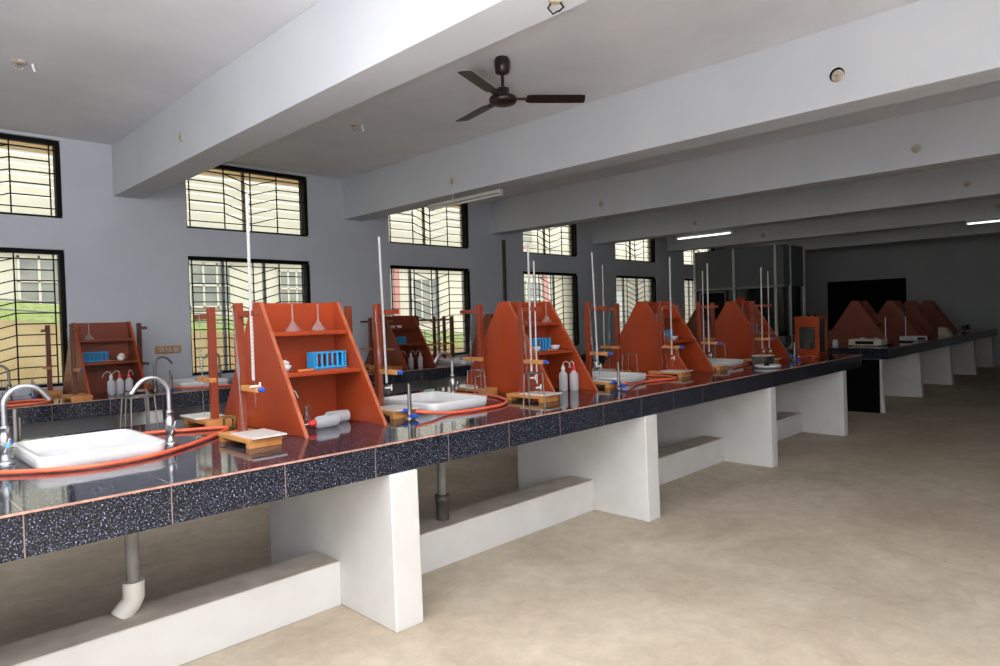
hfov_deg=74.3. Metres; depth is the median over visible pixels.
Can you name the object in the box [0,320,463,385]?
wall
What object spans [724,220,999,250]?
ceiling beam
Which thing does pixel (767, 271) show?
burette
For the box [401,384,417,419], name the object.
tap
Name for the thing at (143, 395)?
tripod
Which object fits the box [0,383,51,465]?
tap
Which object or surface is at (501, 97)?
ceiling fan
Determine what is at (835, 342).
jar
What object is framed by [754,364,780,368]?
basin
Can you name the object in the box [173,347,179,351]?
socket
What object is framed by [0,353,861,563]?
countertop
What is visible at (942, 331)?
instrument
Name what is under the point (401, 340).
test tube rack
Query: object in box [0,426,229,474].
hose
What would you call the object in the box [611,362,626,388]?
tap
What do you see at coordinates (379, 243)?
burette
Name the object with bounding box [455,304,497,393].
stand
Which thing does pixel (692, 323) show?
shelf unit
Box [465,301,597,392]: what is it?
shelf unit
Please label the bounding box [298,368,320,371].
spatula
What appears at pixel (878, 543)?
floor
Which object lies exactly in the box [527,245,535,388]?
burette
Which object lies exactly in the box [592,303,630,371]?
stand
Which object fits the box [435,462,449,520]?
drain pipe
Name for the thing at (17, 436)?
tap
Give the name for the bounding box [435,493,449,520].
socket
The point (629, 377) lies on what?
sink
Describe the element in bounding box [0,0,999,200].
ceiling
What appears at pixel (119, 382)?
wash bottle
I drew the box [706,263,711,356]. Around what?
burette
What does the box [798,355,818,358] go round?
hose
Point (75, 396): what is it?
stand
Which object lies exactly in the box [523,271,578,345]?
window
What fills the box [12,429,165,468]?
sink
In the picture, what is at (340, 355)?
test tube rack
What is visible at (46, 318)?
grass bank
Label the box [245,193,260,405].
burette
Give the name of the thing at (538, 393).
tile
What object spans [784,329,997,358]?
countertop
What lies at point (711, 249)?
window
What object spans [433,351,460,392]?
tap
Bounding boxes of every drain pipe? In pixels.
[111,532,144,619]
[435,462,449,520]
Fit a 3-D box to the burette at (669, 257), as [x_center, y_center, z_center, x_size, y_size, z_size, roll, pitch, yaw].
[1.569,-0.180,6.040,0.021,1.020,0.053,0,2,45]
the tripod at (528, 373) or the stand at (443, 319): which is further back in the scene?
the stand at (443, 319)
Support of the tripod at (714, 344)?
on the lab bench at (346, 529)
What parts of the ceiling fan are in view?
blade, blade, rod, motor, blade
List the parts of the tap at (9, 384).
spout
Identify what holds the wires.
hanging from the ceiling beam at (335, 56)
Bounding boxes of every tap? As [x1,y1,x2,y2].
[0,364,14,401]
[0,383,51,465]
[10,409,21,452]
[29,377,36,398]
[129,376,180,444]
[150,356,172,390]
[169,370,174,390]
[204,353,223,377]
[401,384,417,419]
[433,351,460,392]
[584,340,602,370]
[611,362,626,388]
[788,342,800,359]
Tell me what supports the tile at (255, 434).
on the stand at (239, 314)
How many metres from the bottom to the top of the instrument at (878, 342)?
0.100 m
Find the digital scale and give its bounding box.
[900,336,927,340]
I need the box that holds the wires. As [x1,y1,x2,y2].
[547,0,563,14]
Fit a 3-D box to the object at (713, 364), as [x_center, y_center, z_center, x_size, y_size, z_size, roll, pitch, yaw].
[2.155,0.317,6.627,0.240,0.008,0.170,0,2,45]
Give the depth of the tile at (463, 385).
5.11 m
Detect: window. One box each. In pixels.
[0,133,62,217]
[0,247,67,390]
[185,165,307,236]
[188,256,310,375]
[389,200,468,248]
[390,265,471,356]
[522,224,576,256]
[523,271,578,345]
[615,239,655,262]
[616,275,656,327]
[684,248,714,265]
[684,279,693,323]
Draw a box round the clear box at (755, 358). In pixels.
[752,355,773,365]
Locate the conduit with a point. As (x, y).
(504, 270)
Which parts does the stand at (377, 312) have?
post, arm, arm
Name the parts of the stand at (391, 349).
post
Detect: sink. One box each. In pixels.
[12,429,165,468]
[166,378,228,386]
[384,391,486,410]
[437,357,473,364]
[592,371,645,383]
[708,358,742,366]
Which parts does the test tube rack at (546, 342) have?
plate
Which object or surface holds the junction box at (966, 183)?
attached to the ceiling beam at (940, 185)
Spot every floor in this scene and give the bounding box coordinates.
[0,366,999,665]
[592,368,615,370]
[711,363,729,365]
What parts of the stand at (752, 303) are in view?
post, arm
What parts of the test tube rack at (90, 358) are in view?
plate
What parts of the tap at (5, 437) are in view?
handle, spout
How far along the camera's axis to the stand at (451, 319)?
10.20 m
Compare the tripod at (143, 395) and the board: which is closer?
the tripod at (143, 395)
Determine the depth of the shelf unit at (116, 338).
6.54 m
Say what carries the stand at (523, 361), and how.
on the lab bench at (346, 529)
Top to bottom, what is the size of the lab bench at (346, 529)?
0.900 m
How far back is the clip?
3.70 m
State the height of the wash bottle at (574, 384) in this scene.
0.228 m
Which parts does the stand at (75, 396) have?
post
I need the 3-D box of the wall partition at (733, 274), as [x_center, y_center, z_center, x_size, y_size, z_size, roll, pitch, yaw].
[5.994,-0.519,15.888,2.200,2.950,1.280,0,2,45]
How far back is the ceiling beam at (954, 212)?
12.55 m
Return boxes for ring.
[830,67,844,81]
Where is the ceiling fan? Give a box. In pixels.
[455,55,584,121]
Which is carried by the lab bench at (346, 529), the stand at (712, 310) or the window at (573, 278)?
the stand at (712, 310)
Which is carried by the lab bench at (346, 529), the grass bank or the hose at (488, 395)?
the hose at (488, 395)
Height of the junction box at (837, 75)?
0.084 m
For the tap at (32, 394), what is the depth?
6.08 m
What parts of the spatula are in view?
handle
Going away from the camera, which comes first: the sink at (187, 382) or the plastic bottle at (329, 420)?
the plastic bottle at (329, 420)
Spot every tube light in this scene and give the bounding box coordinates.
[429,183,502,210]
[676,224,732,239]
[965,207,999,224]
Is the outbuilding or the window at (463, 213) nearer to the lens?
the window at (463, 213)
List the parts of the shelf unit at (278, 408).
panel, shelf, shelf, panel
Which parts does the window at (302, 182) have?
sash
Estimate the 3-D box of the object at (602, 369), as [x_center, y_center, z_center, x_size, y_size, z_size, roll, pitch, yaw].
[1.016,0.354,6.413,0.240,0.008,0.170,0,2,45]
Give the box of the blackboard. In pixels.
[827,278,905,329]
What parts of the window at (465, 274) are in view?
sash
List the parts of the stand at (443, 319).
post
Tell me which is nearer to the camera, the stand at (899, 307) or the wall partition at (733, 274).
the stand at (899, 307)
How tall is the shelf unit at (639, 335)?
0.700 m
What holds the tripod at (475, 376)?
on the lab bench at (346, 529)
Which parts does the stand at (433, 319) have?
post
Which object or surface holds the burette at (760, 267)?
attached to the stand at (752, 303)
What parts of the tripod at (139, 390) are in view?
leg, leg, leg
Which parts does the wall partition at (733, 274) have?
post, post, rail, glass panel, post, post, post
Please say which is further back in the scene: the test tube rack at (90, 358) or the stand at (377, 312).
the test tube rack at (90, 358)
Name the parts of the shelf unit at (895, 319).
panel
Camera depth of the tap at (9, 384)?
5.91 m
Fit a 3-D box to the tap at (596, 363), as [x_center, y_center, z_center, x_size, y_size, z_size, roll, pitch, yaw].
[0.880,0.238,6.275,0.093,0.344,0.214,0,2,45]
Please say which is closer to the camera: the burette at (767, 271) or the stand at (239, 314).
the stand at (239, 314)
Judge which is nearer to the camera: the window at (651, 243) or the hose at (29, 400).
the hose at (29, 400)
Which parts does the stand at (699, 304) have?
post, arm, arm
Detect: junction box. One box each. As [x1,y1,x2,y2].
[179,132,183,141]
[450,177,455,184]
[831,69,843,81]
[911,145,920,152]
[963,181,970,186]
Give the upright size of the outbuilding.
3.580 m
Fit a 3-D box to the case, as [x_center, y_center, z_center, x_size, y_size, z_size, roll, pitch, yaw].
[3.890,0.026,8.258,0.297,0.510,0.312,0,2,45]
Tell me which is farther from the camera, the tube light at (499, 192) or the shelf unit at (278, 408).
the tube light at (499, 192)
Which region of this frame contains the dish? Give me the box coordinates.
[551,345,559,348]
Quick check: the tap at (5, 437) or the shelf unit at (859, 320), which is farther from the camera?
the shelf unit at (859, 320)
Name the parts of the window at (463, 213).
sash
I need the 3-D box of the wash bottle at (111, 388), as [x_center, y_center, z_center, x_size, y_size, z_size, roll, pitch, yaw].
[-3.734,0.478,6.303,0.067,0.228,0.112,0,2,45]
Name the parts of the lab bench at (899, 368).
panel, leg, leg, leg, leg, leg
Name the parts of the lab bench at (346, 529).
leg, leg, leg, leg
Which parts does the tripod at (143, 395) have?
leg, leg, leg, leg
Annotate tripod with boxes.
[0,380,7,404]
[120,394,158,429]
[124,389,150,428]
[467,369,485,395]
[474,375,486,395]
[523,372,545,407]
[622,353,637,372]
[713,344,725,361]
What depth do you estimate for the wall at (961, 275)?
16.49 m
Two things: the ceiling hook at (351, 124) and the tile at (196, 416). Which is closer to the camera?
the tile at (196, 416)
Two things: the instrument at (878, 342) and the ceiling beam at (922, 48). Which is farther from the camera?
the instrument at (878, 342)
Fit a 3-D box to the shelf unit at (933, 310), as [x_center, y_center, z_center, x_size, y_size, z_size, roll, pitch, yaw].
[9.480,-0.367,14.601,1.004,0.700,0.500,0,2,45]
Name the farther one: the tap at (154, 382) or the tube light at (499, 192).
the tube light at (499, 192)
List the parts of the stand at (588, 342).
post, arm, arm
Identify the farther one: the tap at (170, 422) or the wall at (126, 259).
the wall at (126, 259)
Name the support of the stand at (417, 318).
on the lab bench at (102, 404)
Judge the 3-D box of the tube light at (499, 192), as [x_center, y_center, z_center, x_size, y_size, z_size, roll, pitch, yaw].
[-0.393,-1.585,7.371,1.170,0.287,0.070,0,2,45]
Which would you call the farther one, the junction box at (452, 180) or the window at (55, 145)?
the junction box at (452, 180)
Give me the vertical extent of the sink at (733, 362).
0.062 m
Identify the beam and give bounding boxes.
[111,0,588,198]
[343,0,999,220]
[490,96,999,234]
[592,159,999,244]
[667,197,999,251]
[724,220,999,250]
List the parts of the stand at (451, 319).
post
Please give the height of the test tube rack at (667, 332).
0.095 m
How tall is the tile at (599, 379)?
0.008 m
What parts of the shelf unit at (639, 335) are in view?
shelf, shelf, panel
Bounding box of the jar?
[832,340,837,346]
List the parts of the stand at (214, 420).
arm, arm, post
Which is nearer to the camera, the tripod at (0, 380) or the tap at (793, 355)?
the tripod at (0, 380)
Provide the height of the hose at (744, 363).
0.056 m
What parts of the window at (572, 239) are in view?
sash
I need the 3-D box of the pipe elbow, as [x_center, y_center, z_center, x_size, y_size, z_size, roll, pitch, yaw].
[-1.615,1.165,2.870,0.093,0.168,0.132,0,2,45]
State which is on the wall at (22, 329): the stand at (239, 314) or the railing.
the railing
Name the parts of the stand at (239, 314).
post, arm, arm, clamp knob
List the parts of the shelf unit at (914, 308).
panel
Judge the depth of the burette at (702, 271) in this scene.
6.67 m
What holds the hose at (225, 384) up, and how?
on the lab bench at (102, 404)
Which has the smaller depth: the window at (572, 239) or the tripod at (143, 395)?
the tripod at (143, 395)
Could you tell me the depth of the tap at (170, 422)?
3.24 m
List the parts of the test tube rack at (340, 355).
plate, plate, plate, plate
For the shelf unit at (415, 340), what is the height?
0.700 m
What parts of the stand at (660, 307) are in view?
post, arm, arm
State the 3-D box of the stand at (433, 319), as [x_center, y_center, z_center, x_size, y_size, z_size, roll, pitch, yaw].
[-1.024,0.096,9.813,0.340,0.685,0.170,0,2,45]
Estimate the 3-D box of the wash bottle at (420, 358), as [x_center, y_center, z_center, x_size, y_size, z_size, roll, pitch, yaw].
[-1.099,0.345,8.968,0.067,0.228,0.112,0,2,45]
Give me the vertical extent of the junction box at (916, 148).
0.084 m
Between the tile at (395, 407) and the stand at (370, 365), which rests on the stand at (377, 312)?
the tile at (395, 407)
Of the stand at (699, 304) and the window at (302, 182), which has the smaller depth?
the stand at (699, 304)
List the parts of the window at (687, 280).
sash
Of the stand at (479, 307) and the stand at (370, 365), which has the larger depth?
the stand at (370, 365)
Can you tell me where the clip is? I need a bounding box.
[221,415,236,427]
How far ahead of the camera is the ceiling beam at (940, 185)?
10.24 m
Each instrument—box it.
[848,339,886,345]
[938,327,952,335]
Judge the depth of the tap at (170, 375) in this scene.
6.51 m
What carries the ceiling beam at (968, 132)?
attached to the ceiling
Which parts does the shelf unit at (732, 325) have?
shelf, panel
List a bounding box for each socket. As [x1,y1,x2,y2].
[157,347,163,352]
[165,347,171,351]
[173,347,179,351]
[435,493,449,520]
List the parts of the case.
glass, door frame, frame, glass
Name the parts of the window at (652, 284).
frame, sash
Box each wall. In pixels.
[0,129,723,438]
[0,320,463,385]
[805,235,999,366]
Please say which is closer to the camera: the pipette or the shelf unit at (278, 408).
the pipette
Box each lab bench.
[0,340,702,427]
[0,353,861,665]
[784,329,997,412]
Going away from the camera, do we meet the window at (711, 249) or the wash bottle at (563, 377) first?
the wash bottle at (563, 377)
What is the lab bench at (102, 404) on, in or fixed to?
on the floor at (878, 543)
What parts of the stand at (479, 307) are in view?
arm, arm, post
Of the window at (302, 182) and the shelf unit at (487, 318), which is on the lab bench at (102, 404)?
the shelf unit at (487, 318)
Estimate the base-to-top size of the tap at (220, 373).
0.344 m
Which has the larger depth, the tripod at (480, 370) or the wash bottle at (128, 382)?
the wash bottle at (128, 382)
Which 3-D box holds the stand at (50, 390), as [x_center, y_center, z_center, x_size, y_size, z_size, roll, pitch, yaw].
[-4.480,0.266,6.532,0.340,0.685,0.170,0,2,45]
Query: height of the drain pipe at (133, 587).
0.543 m
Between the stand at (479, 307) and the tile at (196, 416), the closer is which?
the tile at (196, 416)
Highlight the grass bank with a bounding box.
[0,301,462,344]
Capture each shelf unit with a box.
[63,322,147,393]
[224,302,387,437]
[365,316,435,368]
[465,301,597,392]
[467,314,493,356]
[603,301,714,374]
[687,309,715,337]
[703,301,791,358]
[827,301,897,342]
[877,301,926,337]
[903,301,937,334]
[921,300,958,332]
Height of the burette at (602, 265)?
0.970 m
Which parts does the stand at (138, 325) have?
post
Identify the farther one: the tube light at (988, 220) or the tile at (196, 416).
the tube light at (988, 220)
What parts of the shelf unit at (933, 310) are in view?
panel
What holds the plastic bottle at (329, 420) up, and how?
on the lab bench at (346, 529)
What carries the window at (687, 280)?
in the wall at (126, 259)
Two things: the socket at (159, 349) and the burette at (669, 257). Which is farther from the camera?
the socket at (159, 349)
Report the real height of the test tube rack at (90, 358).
0.095 m
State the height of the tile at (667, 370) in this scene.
0.008 m
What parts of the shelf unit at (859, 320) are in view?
panel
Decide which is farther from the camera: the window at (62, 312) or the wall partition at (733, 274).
the wall partition at (733, 274)
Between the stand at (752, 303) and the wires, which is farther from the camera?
the stand at (752, 303)
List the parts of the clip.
lever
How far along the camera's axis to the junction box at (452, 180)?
7.54 m
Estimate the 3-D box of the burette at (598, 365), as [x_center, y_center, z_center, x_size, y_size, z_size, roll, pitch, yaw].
[0.776,-0.142,5.348,0.054,1.019,0.053,0,2,44]
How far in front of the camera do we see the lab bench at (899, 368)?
10.87 m
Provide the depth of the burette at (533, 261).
4.54 m
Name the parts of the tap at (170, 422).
spout, handle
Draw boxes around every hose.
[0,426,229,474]
[7,399,53,406]
[173,384,230,388]
[415,392,507,414]
[624,374,676,385]
[732,362,749,367]
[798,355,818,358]
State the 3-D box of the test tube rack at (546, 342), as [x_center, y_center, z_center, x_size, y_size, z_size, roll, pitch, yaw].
[0.301,0.087,5.138,0.090,0.095,0.216,-1,2,42]
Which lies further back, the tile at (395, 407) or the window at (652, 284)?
the window at (652, 284)
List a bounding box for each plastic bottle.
[305,413,339,427]
[324,409,349,421]
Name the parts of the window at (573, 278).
sash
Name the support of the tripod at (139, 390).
on the lab bench at (346, 529)
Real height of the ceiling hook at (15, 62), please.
0.072 m
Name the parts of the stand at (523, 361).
post, arm, arm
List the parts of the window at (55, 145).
sash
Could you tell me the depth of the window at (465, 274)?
10.57 m
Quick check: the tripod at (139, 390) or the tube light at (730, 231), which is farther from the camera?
the tube light at (730, 231)
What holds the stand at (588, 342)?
on the lab bench at (346, 529)
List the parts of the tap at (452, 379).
spout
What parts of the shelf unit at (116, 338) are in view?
panel, shelf, shelf, panel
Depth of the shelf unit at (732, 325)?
7.79 m
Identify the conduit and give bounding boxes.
[502,240,506,301]
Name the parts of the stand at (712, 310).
post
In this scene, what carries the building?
on the ground
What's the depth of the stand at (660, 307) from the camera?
6.11 m
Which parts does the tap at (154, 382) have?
spout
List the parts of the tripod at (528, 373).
leg, leg, leg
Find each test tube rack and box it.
[82,351,108,362]
[306,350,346,368]
[395,337,406,343]
[529,338,551,350]
[665,330,672,339]
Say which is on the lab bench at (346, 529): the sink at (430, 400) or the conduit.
the sink at (430, 400)
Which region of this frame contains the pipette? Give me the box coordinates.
[232,313,243,431]
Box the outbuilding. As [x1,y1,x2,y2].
[616,278,693,332]
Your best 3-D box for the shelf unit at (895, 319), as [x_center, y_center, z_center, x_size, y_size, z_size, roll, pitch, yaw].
[7.513,-0.267,12.611,1.004,0.700,0.500,0,2,45]
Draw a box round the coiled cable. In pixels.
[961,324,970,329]
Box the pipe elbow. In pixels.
[111,577,144,619]
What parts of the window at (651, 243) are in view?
sash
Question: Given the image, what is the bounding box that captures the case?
[794,315,827,355]
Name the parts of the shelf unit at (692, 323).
panel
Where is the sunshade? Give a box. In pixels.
[0,140,458,207]
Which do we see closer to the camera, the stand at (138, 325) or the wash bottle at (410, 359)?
the stand at (138, 325)
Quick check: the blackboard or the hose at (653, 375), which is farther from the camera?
the blackboard
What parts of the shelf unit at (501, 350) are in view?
panel, shelf, shelf, panel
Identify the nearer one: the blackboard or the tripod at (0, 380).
the tripod at (0, 380)
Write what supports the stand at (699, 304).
on the lab bench at (346, 529)
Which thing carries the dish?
on the shelf unit at (501, 350)
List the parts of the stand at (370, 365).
post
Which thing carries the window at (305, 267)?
in the wall at (126, 259)
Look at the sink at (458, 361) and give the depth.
9.31 m
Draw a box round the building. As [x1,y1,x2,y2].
[0,148,706,337]
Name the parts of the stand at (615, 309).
arm, arm, post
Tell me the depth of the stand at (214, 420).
3.78 m
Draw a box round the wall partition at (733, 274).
[693,244,805,345]
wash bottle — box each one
[102,371,115,394]
[112,371,123,393]
[125,370,132,393]
[408,350,414,367]
[416,350,422,366]
[559,361,570,390]
[569,361,578,390]
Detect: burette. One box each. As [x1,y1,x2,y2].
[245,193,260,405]
[378,237,391,399]
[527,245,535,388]
[533,261,541,400]
[591,252,601,369]
[602,265,607,361]
[669,257,674,359]
[702,271,706,355]
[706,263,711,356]
[760,267,764,352]
[767,271,771,352]
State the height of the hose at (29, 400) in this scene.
0.020 m
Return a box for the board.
[155,345,180,353]
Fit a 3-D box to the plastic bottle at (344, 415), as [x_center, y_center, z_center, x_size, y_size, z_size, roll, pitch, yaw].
[-0.950,0.481,3.806,0.162,0.068,0.067,-3,2,-38]
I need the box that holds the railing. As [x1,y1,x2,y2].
[0,298,462,339]
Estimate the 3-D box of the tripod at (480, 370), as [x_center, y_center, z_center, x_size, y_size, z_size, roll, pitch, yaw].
[-0.140,0.366,4.605,0.133,0.220,0.150,0,2,45]
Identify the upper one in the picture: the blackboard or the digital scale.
the blackboard
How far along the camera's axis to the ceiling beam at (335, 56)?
4.28 m
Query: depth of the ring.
4.67 m
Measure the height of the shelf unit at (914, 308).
0.700 m
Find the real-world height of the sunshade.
0.120 m
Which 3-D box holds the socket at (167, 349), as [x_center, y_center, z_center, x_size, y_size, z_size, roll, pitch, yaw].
[-3.775,0.189,7.524,0.008,0.057,0.067,0,2,45]
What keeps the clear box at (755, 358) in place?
on the lab bench at (346, 529)
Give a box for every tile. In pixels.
[180,412,222,419]
[231,428,286,439]
[381,404,419,411]
[449,384,477,388]
[520,391,561,395]
[593,378,623,382]
[660,369,692,371]
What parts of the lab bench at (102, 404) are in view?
leg, leg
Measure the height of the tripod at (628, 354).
0.220 m
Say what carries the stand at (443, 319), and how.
on the lab bench at (102, 404)
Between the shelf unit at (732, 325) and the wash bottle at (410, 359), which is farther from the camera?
the wash bottle at (410, 359)
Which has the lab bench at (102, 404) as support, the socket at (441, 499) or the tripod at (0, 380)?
the tripod at (0, 380)
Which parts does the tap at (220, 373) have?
spout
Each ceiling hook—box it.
[11,59,35,71]
[350,123,363,130]
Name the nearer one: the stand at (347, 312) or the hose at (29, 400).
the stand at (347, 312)
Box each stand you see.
[35,325,62,395]
[62,324,92,401]
[136,323,157,389]
[183,307,235,426]
[218,303,282,448]
[343,306,352,334]
[360,318,374,368]
[372,304,415,418]
[383,317,402,369]
[415,317,428,346]
[427,316,437,362]
[436,316,446,358]
[439,316,457,357]
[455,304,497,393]
[506,302,558,402]
[584,302,620,387]
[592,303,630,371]
[648,302,690,376]
[695,303,723,358]
[696,302,727,369]
[743,301,779,363]
[899,307,912,341]
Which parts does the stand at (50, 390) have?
post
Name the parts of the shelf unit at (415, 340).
panel, shelf, shelf, panel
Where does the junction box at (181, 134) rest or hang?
attached to the ceiling beam at (335, 56)
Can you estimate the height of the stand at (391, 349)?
0.685 m

